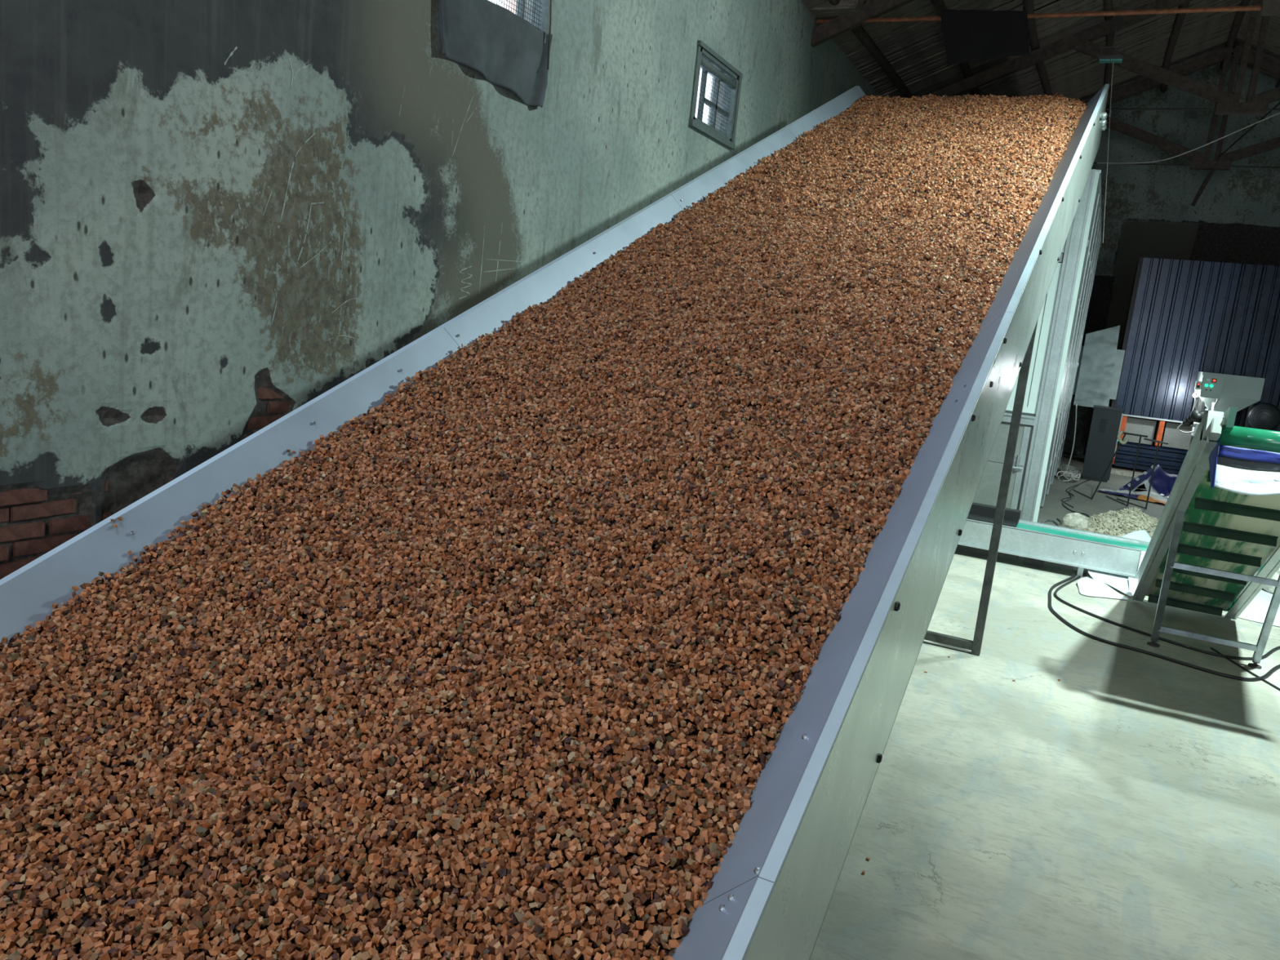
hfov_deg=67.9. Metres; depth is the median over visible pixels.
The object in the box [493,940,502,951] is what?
cube
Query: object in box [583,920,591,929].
cube
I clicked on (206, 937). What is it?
cube
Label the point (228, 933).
cube
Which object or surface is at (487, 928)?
cube
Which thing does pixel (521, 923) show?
cube
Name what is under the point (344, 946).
cube
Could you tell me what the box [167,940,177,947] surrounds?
cube
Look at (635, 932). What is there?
cube
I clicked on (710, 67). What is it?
rolled blind
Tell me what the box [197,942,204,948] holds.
cube
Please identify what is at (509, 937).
cube
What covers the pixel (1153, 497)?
woven sack
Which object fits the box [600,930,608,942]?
cube
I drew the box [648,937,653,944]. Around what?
cube
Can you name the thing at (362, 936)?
cube
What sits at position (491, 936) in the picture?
cube
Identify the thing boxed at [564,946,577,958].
cube
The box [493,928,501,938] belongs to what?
cube
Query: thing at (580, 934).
cube
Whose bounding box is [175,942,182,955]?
cube
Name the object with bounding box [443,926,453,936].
cube
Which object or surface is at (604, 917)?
cube
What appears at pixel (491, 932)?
cube
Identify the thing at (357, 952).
cube
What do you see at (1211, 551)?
cleated elevator
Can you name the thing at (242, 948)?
cube
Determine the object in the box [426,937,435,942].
cube
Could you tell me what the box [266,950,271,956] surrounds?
cube
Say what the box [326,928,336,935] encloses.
cube
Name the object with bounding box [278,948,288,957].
cube
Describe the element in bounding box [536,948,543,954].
cube
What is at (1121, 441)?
wire stand
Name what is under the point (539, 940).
cube
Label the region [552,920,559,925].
cube
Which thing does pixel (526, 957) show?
cube
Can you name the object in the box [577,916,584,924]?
cube
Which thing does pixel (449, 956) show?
cube
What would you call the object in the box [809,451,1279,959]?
floor
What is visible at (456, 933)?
cube
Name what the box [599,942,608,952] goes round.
cube
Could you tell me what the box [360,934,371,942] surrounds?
cube
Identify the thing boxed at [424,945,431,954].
cube
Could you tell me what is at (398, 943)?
cube
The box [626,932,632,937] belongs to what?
cube
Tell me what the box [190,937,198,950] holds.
cube
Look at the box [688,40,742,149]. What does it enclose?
window
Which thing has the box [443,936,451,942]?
cube
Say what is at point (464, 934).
cube
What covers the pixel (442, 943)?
cube
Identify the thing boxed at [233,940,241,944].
cube
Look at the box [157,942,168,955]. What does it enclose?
cube
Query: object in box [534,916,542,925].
cube
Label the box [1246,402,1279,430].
blower
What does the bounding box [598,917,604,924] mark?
cube
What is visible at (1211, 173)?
wooden pole
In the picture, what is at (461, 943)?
cube
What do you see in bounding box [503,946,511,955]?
cube
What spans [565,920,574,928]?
cube
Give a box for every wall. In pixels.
[0,0,879,579]
[1062,61,1279,454]
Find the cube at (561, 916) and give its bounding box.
[555,914,564,921]
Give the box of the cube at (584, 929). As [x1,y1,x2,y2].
[580,925,590,938]
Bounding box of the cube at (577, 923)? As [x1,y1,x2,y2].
[573,918,582,928]
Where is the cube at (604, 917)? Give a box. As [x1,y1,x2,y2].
[601,913,608,924]
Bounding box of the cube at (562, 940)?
[558,935,566,945]
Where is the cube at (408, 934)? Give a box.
[403,929,413,940]
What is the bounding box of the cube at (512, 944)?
[508,941,515,950]
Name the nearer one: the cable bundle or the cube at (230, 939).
the cube at (230, 939)
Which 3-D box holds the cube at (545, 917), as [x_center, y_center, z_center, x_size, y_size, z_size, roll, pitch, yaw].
[-0.162,0.759,1.638,0.017,0.019,0.014,11,11,25]
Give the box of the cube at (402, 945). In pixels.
[395,943,407,955]
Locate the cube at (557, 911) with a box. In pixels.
[552,907,562,915]
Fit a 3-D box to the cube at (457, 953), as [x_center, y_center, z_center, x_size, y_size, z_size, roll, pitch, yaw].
[-0.301,0.782,1.567,0.009,0.017,0.015,4,10,-11]
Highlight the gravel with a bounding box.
[0,92,1088,959]
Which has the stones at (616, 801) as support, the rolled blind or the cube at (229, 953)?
the cube at (229, 953)
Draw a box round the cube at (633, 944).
[628,940,637,948]
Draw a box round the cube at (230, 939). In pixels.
[228,933,235,943]
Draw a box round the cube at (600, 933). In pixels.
[596,931,602,939]
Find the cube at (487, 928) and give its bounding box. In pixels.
[482,922,492,933]
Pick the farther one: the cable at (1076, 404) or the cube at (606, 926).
the cable at (1076, 404)
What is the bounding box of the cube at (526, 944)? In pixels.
[521,939,531,949]
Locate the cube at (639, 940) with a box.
[636,935,645,945]
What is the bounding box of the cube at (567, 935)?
[564,932,570,937]
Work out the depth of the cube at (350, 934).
1.63 m
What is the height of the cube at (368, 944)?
0.016 m
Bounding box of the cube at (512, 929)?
[508,926,515,933]
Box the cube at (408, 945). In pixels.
[404,943,412,949]
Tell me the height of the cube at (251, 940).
0.013 m
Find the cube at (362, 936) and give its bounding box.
[358,930,364,938]
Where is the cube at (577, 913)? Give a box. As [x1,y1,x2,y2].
[575,910,584,918]
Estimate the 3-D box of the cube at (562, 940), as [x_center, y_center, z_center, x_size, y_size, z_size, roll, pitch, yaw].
[-0.129,0.773,1.597,0.014,0.015,0.014,8,10,10]
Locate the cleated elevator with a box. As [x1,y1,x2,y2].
[1131,402,1279,669]
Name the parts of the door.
door, door, door frame, door frame, panel, panel, panel, corner post, panel, panel, panel, corner trim, panel, panel, post, post, panel, post, panel, post, panel, post, panel, post, panel, panel, panel, panel, panel, panel, panel, roof plate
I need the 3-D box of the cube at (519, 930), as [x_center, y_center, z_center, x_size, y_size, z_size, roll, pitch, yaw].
[-0.203,0.767,1.613,0.015,0.016,0.012,3,10,-14]
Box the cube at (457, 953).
[454,950,460,959]
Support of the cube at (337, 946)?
on the stones at (616, 801)
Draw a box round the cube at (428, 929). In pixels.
[424,924,431,933]
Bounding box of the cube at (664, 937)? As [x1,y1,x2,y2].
[660,933,667,942]
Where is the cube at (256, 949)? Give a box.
[253,946,262,955]
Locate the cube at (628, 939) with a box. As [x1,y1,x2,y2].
[624,935,635,946]
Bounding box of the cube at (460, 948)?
[453,946,463,955]
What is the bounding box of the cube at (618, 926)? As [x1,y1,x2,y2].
[610,920,620,931]
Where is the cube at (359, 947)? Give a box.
[356,942,365,951]
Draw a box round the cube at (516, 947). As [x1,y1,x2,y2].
[513,941,520,950]
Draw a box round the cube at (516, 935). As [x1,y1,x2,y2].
[511,931,520,939]
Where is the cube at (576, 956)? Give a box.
[573,947,582,959]
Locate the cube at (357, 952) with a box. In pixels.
[354,945,359,954]
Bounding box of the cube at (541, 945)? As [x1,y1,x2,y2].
[536,941,546,950]
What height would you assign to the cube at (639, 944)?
0.016 m
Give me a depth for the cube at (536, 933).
1.59 m
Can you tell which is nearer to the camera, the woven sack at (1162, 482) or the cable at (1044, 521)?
the cable at (1044, 521)
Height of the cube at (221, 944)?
0.019 m
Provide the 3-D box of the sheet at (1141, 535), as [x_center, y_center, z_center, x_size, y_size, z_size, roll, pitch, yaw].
[4.568,0.561,8.704,0.525,0.188,0.243,12,12,32]
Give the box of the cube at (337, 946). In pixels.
[333,939,346,949]
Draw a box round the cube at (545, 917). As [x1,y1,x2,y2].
[542,915,548,923]
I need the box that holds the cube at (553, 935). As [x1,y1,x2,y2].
[548,929,558,939]
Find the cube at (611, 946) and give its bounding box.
[606,941,617,951]
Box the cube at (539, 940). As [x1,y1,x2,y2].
[534,938,541,946]
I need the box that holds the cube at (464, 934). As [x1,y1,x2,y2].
[461,931,467,937]
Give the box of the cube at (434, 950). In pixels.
[431,946,439,954]
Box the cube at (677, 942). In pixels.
[675,939,680,946]
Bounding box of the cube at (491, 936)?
[487,933,494,943]
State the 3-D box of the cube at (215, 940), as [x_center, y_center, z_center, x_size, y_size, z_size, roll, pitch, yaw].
[-0.725,0.787,1.627,0.013,0.012,0.013,6,10,3]
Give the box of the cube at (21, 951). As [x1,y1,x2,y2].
[17,948,26,956]
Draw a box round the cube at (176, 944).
[173,943,178,954]
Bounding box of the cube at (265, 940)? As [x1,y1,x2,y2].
[259,934,270,946]
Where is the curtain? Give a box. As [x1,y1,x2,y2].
[438,0,552,107]
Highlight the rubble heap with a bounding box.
[1085,506,1159,537]
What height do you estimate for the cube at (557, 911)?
0.010 m
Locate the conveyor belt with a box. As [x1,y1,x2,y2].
[0,84,1109,959]
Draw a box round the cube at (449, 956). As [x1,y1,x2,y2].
[444,951,453,959]
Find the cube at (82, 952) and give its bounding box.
[80,947,90,958]
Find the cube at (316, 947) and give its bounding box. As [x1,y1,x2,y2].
[313,944,319,951]
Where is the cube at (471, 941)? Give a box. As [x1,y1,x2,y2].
[468,936,475,944]
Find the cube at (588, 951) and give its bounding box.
[581,945,594,956]
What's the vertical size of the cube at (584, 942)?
0.016 m
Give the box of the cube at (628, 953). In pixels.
[623,947,633,958]
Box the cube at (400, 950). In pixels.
[397,945,408,954]
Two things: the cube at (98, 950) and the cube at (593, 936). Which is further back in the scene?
the cube at (98, 950)
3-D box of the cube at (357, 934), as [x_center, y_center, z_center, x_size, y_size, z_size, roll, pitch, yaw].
[-0.482,0.785,1.633,0.016,0.016,0.013,8,10,10]
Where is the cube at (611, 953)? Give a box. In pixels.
[608,948,617,956]
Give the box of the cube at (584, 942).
[580,937,588,946]
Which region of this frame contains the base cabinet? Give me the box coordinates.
[1081,404,1123,482]
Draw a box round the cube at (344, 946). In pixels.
[340,942,349,951]
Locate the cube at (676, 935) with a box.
[673,931,682,938]
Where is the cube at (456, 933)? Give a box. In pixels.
[452,931,461,941]
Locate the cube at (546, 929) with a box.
[542,926,550,934]
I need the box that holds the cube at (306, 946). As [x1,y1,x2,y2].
[301,941,311,951]
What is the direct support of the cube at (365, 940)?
on the cube at (366, 936)
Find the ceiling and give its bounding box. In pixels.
[800,0,1279,113]
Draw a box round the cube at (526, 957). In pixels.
[522,953,529,959]
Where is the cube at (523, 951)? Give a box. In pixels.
[515,946,529,959]
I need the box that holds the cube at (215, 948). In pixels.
[208,945,223,956]
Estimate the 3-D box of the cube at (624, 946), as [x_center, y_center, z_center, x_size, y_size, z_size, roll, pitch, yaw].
[-0.026,0.786,1.610,0.015,0.017,0.010,9,10,16]
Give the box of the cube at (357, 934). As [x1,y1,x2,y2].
[354,932,363,939]
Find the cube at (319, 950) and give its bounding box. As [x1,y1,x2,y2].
[316,946,325,954]
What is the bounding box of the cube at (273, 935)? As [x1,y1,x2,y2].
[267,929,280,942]
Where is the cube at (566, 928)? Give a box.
[561,922,571,933]
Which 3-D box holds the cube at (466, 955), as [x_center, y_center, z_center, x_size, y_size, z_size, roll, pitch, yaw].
[-0.288,0.790,1.585,0.014,0.016,0.015,-1,12,-35]
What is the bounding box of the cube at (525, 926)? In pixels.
[522,922,529,930]
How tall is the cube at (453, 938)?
0.019 m
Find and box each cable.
[1041,520,1058,526]
[1048,573,1279,681]
[1053,573,1279,660]
[1056,479,1089,521]
[1061,484,1078,507]
[1066,404,1077,471]
[1209,647,1279,690]
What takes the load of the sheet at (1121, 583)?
on the floor
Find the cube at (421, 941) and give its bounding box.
[416,937,427,945]
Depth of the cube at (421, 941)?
1.59 m
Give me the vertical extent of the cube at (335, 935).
0.017 m
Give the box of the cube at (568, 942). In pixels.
[564,937,572,946]
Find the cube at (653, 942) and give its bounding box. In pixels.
[650,939,658,947]
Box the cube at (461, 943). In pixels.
[457,939,464,947]
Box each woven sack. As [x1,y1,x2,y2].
[1097,488,1168,504]
[1117,464,1177,497]
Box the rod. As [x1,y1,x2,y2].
[546,0,551,69]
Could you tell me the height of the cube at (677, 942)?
0.013 m
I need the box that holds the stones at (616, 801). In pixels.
[0,128,1062,959]
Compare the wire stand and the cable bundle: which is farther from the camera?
the cable bundle
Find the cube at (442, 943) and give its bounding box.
[438,938,446,947]
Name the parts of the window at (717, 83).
pane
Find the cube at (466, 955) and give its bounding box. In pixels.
[462,948,471,959]
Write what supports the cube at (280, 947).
on the cube
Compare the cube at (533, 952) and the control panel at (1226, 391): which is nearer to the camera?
the cube at (533, 952)
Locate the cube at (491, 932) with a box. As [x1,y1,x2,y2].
[487,929,495,935]
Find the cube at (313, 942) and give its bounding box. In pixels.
[309,938,320,946]
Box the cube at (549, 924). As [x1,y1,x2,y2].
[546,921,553,928]
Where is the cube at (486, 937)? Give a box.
[484,934,489,943]
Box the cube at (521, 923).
[519,920,526,929]
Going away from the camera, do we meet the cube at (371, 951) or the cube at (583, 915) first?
the cube at (371, 951)
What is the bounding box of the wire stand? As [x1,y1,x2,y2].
[1072,430,1168,509]
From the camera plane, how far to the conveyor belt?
2.69 m
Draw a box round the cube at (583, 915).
[577,912,586,919]
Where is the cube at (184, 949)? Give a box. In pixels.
[178,946,189,954]
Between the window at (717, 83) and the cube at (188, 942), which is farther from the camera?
the window at (717, 83)
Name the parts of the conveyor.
drive motor, rail, leg, rail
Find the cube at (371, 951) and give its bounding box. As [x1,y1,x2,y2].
[367,946,377,959]
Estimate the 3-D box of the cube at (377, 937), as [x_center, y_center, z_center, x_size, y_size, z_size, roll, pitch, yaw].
[-0.452,0.788,1.630,0.019,0.024,0.012,7,10,4]
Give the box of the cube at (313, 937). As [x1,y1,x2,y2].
[311,934,318,941]
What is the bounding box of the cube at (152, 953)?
[146,946,156,955]
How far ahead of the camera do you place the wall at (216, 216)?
4.07 m
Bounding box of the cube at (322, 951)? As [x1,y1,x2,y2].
[320,949,328,959]
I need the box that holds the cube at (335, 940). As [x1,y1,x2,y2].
[332,937,340,944]
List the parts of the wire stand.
leg, leg, leg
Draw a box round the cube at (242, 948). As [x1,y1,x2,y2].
[236,945,246,952]
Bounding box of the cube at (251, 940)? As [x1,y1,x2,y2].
[245,937,256,946]
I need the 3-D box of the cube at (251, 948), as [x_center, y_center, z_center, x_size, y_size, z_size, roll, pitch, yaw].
[-0.658,0.800,1.615,0.015,0.016,0.011,13,12,37]
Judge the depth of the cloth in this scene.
9.26 m
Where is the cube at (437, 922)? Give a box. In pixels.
[431,918,442,928]
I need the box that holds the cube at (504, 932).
[500,928,507,937]
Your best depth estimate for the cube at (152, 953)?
1.63 m
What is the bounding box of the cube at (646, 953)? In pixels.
[642,949,651,958]
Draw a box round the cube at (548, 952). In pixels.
[545,943,552,955]
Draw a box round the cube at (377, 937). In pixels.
[370,933,382,947]
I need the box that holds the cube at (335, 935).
[330,933,338,945]
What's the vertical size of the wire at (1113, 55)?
1.772 m
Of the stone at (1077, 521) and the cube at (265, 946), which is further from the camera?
the stone at (1077, 521)
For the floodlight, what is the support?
hanging from the ceiling
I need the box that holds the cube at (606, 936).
[602,932,610,942]
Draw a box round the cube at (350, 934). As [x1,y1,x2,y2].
[346,931,355,943]
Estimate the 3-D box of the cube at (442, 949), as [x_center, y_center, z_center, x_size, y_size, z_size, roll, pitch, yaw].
[-0.327,0.790,1.601,0.020,0.026,0.020,2,11,-23]
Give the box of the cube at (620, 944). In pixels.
[615,935,624,948]
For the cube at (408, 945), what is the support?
on the stones at (616, 801)
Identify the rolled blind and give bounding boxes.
[700,56,736,88]
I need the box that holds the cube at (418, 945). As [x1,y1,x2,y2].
[416,937,425,948]
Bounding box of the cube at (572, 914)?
[568,909,577,919]
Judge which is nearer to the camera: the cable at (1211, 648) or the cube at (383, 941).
the cube at (383, 941)
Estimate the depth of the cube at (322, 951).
1.59 m
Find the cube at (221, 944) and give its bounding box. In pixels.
[218,939,228,951]
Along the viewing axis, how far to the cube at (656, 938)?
1.63 m
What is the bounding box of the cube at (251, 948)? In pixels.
[248,946,254,955]
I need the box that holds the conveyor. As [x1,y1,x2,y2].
[955,502,1149,578]
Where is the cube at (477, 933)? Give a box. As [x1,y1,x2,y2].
[473,931,479,939]
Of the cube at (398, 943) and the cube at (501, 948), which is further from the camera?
the cube at (398, 943)
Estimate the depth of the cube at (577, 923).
1.62 m
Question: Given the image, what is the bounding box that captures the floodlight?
[1098,0,1124,62]
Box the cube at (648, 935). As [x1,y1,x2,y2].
[641,929,653,944]
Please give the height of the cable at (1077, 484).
0.012 m
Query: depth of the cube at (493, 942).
1.60 m
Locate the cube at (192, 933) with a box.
[186,928,199,939]
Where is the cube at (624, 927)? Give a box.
[620,923,628,933]
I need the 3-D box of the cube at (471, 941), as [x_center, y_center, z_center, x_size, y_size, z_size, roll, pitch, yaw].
[-0.287,0.784,1.619,0.009,0.014,0.012,1,11,-25]
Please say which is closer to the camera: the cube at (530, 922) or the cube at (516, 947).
the cube at (516, 947)
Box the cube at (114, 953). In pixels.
[109,950,118,957]
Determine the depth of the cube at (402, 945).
1.59 m
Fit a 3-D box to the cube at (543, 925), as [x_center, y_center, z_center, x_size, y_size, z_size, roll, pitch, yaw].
[-0.166,0.758,1.609,0.015,0.016,0.011,14,13,39]
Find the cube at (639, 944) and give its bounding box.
[636,942,643,951]
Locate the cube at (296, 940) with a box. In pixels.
[294,933,304,944]
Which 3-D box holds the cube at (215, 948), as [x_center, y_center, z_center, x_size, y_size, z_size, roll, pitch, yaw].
[-0.724,0.806,1.625,0.021,0.014,0.014,6,10,2]
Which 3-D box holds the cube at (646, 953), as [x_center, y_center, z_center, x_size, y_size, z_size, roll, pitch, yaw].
[0.012,0.798,1.601,0.013,0.017,0.017,7,10,3]
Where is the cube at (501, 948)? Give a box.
[497,945,505,955]
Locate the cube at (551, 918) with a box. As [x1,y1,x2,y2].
[546,915,555,923]
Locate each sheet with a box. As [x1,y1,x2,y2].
[1076,575,1128,599]
[1088,568,1131,596]
[1120,529,1151,552]
[1128,577,1138,596]
[1238,588,1279,626]
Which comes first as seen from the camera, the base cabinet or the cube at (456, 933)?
the cube at (456, 933)
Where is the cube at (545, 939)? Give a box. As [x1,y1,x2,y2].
[541,933,549,944]
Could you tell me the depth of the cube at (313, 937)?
1.64 m
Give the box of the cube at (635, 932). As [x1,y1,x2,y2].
[631,929,639,938]
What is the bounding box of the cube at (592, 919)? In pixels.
[587,915,595,924]
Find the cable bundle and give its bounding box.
[1056,464,1081,481]
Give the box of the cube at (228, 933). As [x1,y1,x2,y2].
[223,929,233,938]
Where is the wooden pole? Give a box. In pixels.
[1191,160,1219,206]
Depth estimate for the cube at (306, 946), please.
1.62 m
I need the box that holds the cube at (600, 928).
[596,924,604,932]
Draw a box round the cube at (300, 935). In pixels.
[298,933,303,942]
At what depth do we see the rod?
5.62 m
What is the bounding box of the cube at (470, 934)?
[466,932,475,940]
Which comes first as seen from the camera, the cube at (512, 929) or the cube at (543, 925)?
the cube at (543, 925)
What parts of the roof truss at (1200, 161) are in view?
tie rod, king post, king post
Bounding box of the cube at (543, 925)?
[538,922,547,927]
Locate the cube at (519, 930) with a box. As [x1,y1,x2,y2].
[515,927,523,934]
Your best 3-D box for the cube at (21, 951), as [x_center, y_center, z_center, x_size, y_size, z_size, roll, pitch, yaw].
[-1.066,0.815,1.637,0.011,0.013,0.013,5,10,-5]
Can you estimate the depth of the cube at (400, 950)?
1.59 m
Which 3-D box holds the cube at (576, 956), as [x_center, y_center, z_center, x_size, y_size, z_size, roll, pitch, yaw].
[-0.105,0.788,1.581,0.013,0.020,0.019,13,12,35]
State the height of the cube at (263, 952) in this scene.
0.016 m
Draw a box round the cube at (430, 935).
[426,932,435,937]
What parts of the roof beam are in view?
tie rod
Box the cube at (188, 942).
[184,939,191,945]
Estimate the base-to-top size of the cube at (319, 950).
0.015 m
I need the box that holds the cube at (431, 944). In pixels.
[428,942,435,952]
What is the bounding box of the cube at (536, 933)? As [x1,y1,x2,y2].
[534,932,542,942]
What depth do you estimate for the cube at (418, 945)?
1.60 m
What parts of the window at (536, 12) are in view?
pane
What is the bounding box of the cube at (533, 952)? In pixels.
[529,944,537,959]
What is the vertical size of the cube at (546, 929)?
0.017 m
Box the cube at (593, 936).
[590,931,598,942]
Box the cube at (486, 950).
[482,948,490,954]
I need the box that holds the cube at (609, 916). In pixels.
[606,912,613,921]
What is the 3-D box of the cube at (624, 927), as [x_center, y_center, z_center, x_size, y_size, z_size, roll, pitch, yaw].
[-0.028,0.765,1.623,0.017,0.020,0.015,0,11,-31]
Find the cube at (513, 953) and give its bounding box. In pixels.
[510,951,515,958]
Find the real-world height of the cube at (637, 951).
0.015 m
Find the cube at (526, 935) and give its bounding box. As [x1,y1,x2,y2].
[522,931,528,940]
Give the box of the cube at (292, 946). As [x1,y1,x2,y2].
[286,943,296,954]
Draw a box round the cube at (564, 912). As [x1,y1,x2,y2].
[561,910,567,919]
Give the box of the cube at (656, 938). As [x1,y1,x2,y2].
[652,933,659,943]
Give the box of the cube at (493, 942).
[488,938,497,949]
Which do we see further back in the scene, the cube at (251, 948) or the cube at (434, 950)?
the cube at (251, 948)
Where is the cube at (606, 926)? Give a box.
[602,922,609,931]
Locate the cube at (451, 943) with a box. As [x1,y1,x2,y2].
[448,941,454,947]
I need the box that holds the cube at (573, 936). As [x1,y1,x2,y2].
[569,933,577,940]
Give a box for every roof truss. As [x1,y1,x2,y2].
[922,0,1279,115]
[1084,45,1279,170]
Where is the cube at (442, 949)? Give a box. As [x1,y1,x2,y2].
[439,942,448,954]
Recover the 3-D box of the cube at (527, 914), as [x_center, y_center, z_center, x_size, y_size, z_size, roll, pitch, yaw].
[-0.191,0.750,1.638,0.018,0.017,0.009,2,11,-22]
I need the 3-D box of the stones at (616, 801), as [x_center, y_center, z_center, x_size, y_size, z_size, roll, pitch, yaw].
[0.959,-1.221,5.023,1.928,3.546,8.576,11,11,24]
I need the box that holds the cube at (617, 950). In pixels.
[614,948,622,956]
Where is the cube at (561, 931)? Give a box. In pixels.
[557,927,563,937]
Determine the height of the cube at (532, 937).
0.018 m
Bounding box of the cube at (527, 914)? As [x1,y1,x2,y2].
[524,911,533,919]
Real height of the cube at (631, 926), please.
0.019 m
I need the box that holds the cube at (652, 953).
[647,949,657,957]
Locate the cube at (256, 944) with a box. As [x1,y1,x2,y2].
[253,940,261,947]
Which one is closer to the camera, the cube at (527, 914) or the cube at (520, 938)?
the cube at (520, 938)
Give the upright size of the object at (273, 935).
0.020 m
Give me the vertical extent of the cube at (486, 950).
0.015 m
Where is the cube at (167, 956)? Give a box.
[164,951,174,959]
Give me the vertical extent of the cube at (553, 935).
0.019 m
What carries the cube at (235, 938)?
on the cube at (239, 942)
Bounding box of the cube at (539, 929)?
[533,924,544,934]
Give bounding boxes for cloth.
[939,8,1029,66]
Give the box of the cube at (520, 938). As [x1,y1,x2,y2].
[515,933,524,942]
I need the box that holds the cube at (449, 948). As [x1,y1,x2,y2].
[444,946,453,954]
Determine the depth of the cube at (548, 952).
1.58 m
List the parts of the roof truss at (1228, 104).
tie rod, king post, king post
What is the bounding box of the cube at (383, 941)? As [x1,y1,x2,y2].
[379,937,388,947]
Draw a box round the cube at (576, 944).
[573,942,578,949]
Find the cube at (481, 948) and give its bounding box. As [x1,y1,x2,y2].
[476,943,486,954]
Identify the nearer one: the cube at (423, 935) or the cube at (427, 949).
the cube at (427, 949)
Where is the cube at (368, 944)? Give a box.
[364,941,372,951]
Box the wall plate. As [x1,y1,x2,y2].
[810,0,866,19]
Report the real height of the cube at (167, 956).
0.014 m
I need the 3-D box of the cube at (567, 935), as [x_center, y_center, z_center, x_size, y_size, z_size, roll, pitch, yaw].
[-0.122,0.772,1.615,0.010,0.014,0.016,5,10,-5]
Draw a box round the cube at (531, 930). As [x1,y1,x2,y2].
[528,924,536,933]
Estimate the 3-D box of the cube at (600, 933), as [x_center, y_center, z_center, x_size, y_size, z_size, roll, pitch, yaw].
[-0.068,0.770,1.606,0.017,0.018,0.017,13,12,35]
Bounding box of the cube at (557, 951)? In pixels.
[551,943,563,957]
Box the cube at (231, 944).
[226,942,234,951]
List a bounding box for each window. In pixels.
[488,0,549,43]
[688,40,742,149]
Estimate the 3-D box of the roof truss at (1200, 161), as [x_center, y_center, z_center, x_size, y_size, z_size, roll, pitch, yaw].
[8.992,-5.659,14.733,8.753,2.002,0.140,11,11,24]
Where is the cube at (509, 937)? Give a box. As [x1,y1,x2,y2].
[506,934,513,944]
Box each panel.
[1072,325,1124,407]
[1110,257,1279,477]
[1177,371,1265,445]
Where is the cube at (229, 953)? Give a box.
[226,950,236,957]
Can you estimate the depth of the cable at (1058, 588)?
6.04 m
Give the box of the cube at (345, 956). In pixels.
[341,947,353,959]
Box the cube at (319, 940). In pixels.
[316,938,322,946]
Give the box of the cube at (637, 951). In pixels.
[633,948,642,956]
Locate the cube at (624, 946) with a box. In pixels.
[622,940,627,949]
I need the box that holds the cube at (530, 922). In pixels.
[526,918,534,927]
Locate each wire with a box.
[1097,112,1279,164]
[1102,54,1114,240]
[1217,102,1279,157]
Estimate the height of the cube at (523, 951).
0.021 m
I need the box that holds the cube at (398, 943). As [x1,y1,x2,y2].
[395,940,401,947]
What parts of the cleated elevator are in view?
leg, rail, head plate, sack apron, rail, leg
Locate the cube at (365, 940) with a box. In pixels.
[362,937,370,944]
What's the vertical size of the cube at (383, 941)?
0.016 m
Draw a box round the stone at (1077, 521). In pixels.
[1058,512,1089,530]
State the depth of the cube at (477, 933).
1.63 m
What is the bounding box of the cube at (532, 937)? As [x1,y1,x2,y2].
[528,932,536,943]
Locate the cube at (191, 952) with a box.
[188,946,194,955]
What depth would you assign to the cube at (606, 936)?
1.60 m
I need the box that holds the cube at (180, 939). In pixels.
[177,935,184,943]
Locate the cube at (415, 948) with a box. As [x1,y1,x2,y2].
[410,945,422,951]
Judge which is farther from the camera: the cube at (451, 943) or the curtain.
the curtain
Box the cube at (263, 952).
[258,947,266,956]
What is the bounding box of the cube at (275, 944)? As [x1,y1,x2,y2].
[270,940,279,951]
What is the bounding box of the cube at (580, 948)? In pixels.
[578,946,585,954]
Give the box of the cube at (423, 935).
[418,933,428,939]
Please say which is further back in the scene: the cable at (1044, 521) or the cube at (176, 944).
the cable at (1044, 521)
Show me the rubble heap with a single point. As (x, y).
(1119, 523)
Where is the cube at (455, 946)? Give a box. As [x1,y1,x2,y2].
[451,943,458,954]
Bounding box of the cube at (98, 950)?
[94,947,102,954]
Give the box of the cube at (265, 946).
[260,943,270,948]
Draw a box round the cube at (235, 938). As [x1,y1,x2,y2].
[231,933,240,942]
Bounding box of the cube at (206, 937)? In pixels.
[200,933,209,942]
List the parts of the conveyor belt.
guard plate, guard plate, guard plate, guard plate, guard plate, skirt panel, guard plate, skirt panel, support leg, guard plate, skirt panel, guard plate, skirt panel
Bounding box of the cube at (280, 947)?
[275,944,282,951]
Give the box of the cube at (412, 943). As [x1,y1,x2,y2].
[409,940,416,946]
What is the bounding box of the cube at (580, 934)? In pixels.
[576,929,584,941]
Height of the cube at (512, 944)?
0.017 m
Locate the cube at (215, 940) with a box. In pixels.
[210,936,221,945]
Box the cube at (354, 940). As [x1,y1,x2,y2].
[349,935,359,946]
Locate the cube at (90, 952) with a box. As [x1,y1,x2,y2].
[81,950,93,957]
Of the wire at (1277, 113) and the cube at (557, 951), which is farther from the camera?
the wire at (1277, 113)
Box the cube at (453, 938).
[449,934,456,943]
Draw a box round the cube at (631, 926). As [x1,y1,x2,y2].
[626,922,636,932]
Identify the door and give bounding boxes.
[973,168,1102,522]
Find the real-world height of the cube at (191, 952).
0.018 m
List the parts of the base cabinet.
door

